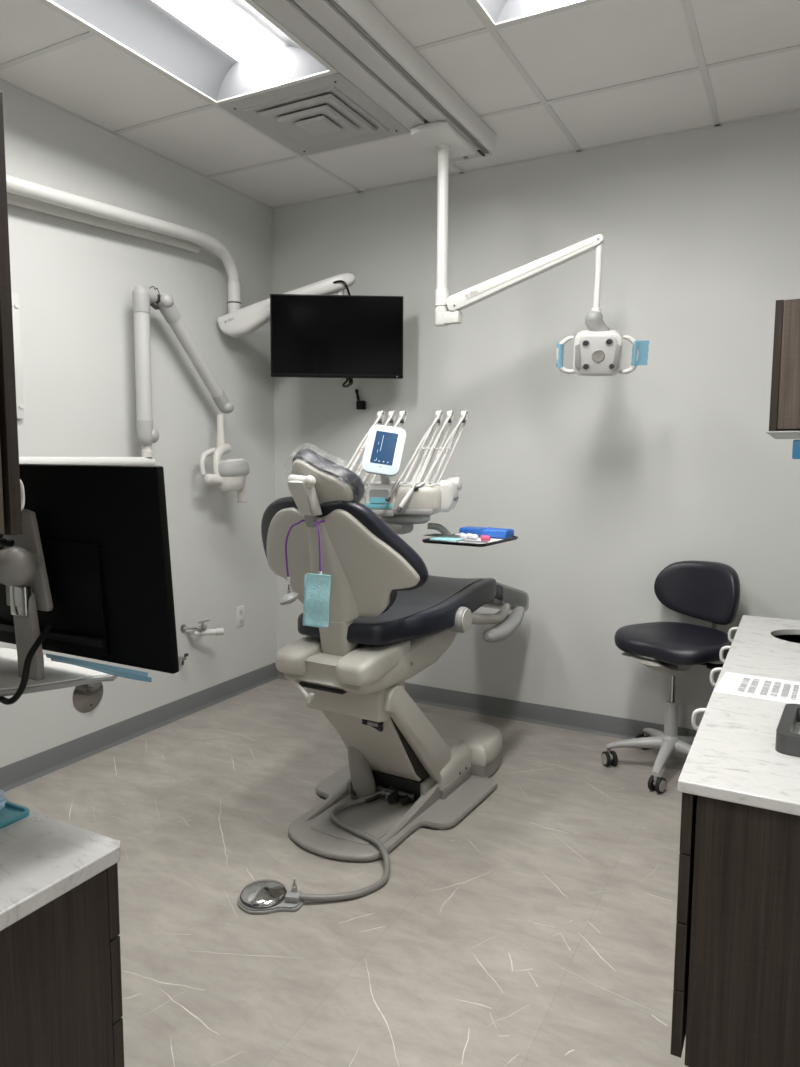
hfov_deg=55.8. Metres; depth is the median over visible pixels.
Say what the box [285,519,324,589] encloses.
chain
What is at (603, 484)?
wall
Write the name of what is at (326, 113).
ceiling vent
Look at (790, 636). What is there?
sink
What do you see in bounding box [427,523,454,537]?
handle
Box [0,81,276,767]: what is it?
wall
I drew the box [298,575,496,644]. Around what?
seat cushion
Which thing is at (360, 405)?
plug
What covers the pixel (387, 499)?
dental handpiece
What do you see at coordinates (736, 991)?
base cabinet
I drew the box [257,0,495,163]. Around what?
ceiling track
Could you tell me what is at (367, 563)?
backrest cushion
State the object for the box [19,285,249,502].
unit
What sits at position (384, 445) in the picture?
unit
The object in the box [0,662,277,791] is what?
baseboard
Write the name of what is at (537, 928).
floor
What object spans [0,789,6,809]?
film
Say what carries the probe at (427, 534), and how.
on the cloth
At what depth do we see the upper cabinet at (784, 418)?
2.11 m
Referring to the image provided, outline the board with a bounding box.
[11,292,23,418]
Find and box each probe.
[425,534,458,537]
[456,540,487,542]
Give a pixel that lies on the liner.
(478, 538)
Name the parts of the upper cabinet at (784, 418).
door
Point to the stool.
(709, 591)
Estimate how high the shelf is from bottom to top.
0.004 m
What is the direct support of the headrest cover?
on the dental chair
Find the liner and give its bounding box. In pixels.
[435,537,511,543]
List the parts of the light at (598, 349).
arm, arm, handle, stem, plate, handle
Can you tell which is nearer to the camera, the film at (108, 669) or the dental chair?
the film at (108, 669)
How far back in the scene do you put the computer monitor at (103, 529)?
1.31 m
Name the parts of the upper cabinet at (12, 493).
handle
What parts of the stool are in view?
leg, lever, leg, leg, seat, leg, leg, backrest, tilt knob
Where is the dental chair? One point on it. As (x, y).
(390, 620)
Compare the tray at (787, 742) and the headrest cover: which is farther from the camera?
the headrest cover
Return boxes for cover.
[72,682,102,712]
[292,448,364,501]
[449,577,528,610]
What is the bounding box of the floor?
[3,678,687,1066]
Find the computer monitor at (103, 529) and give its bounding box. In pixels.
[0,464,178,673]
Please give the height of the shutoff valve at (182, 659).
0.056 m
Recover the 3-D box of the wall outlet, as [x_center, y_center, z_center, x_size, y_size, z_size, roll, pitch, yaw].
[-0.928,0.480,4.394,0.009,0.116,0.072,3,7,28]
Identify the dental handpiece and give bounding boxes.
[381,480,399,506]
[396,488,413,512]
[411,482,424,491]
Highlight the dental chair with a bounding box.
[261,448,524,861]
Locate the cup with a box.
[481,535,490,540]
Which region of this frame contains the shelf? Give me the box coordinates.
[766,431,799,438]
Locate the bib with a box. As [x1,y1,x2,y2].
[303,573,330,627]
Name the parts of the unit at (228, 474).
post, drop stem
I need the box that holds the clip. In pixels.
[280,590,299,604]
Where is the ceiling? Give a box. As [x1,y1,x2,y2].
[0,0,799,208]
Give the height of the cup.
0.024 m
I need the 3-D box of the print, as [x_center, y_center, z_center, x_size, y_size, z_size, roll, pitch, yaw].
[1.014,0.410,1.964,0.234,0.001,0.144,4,7,31]
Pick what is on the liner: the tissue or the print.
the tissue
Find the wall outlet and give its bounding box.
[236,605,244,626]
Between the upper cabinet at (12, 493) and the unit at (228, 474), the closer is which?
the upper cabinet at (12, 493)
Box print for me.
[737,677,798,699]
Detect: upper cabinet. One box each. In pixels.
[0,92,24,534]
[766,299,799,438]
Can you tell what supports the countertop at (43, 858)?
on the base cabinet at (61, 983)
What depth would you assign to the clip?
2.50 m
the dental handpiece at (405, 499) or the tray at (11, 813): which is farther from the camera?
the dental handpiece at (405, 499)
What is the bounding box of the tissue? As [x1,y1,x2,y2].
[455,533,477,538]
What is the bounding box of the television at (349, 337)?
[270,294,402,387]
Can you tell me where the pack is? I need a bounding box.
[792,440,799,458]
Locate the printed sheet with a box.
[714,672,799,703]
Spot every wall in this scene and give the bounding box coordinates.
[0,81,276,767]
[272,111,799,729]
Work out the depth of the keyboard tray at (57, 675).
1.37 m
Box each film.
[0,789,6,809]
[46,653,151,681]
[556,343,563,367]
[631,340,648,365]
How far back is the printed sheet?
1.99 m
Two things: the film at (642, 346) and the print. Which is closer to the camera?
the print
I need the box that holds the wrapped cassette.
[459,526,513,538]
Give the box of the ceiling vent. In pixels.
[219,72,409,155]
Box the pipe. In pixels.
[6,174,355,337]
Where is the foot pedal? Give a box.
[237,787,392,914]
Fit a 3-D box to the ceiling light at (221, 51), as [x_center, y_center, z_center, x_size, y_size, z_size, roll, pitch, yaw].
[-0.784,-1.788,2.463,0.602,0.156,1.212,3,7,28]
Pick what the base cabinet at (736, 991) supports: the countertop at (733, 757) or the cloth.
the countertop at (733, 757)
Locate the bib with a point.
(316, 586)
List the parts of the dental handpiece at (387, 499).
handle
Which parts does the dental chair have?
headrest knob, release lever, headrest arm, arm trim, rail, lift panel, plate, pump motor, rail, leg rest frame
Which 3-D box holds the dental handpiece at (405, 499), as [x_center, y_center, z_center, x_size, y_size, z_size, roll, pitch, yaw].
[0.019,-0.128,2.909,0.074,0.096,0.019,-2,6,-23]
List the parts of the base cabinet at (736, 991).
drawer, drawer, drawer, drawer, handle, handle, handle, handle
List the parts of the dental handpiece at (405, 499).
handle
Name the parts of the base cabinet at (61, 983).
drawer, drawer, drawer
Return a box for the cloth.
[430,537,463,540]
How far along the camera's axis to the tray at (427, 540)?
2.89 m
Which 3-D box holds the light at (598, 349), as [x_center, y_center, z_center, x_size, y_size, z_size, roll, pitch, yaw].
[0.519,-1.172,3.144,0.925,1.028,0.334,3,6,25]
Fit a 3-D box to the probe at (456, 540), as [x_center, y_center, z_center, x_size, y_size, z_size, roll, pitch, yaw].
[0.275,0.030,2.897,0.130,0.008,0.009,3,7,28]
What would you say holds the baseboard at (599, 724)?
attached to the wall at (603, 484)
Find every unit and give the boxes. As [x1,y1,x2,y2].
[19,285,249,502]
[346,410,467,537]
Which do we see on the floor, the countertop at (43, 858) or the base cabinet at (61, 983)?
the base cabinet at (61, 983)
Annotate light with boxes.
[41,0,337,105]
[411,121,638,375]
[470,0,597,29]
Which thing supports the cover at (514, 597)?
on the dental chair
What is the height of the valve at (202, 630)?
0.089 m
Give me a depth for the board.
3.06 m
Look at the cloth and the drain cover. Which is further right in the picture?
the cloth
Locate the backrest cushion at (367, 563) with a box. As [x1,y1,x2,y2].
[261,496,428,613]
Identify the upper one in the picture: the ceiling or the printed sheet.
the ceiling
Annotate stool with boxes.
[601,560,739,793]
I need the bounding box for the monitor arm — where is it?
[0,509,52,704]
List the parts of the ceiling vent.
plate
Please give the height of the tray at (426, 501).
0.120 m
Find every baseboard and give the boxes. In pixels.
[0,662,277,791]
[277,670,696,738]
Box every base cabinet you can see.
[0,863,123,1066]
[670,627,799,1066]
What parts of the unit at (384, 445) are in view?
whip arm, whip arm, whip arm, swing arm, whip arm, rest rod, whip arm, rest rod, whip arm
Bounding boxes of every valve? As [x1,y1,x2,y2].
[178,653,188,664]
[180,620,223,635]
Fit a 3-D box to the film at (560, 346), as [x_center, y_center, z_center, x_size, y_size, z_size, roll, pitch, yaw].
[0.673,-0.749,3.171,0.029,0.103,0.060,1,6,11]
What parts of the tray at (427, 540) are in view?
tray plate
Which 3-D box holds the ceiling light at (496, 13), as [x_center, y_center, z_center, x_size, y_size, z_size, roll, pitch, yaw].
[0.293,-1.725,1.893,0.602,0.156,1.212,3,7,28]
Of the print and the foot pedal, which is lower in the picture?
the foot pedal
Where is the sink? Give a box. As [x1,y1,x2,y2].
[774,635,799,642]
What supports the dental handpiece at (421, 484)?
on the unit at (384, 445)
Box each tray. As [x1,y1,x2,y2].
[0,648,117,695]
[0,801,28,828]
[395,485,441,515]
[422,533,517,546]
[775,703,799,756]
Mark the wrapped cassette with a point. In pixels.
(504, 533)
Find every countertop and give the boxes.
[0,810,120,930]
[677,615,799,815]
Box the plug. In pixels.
[355,389,365,409]

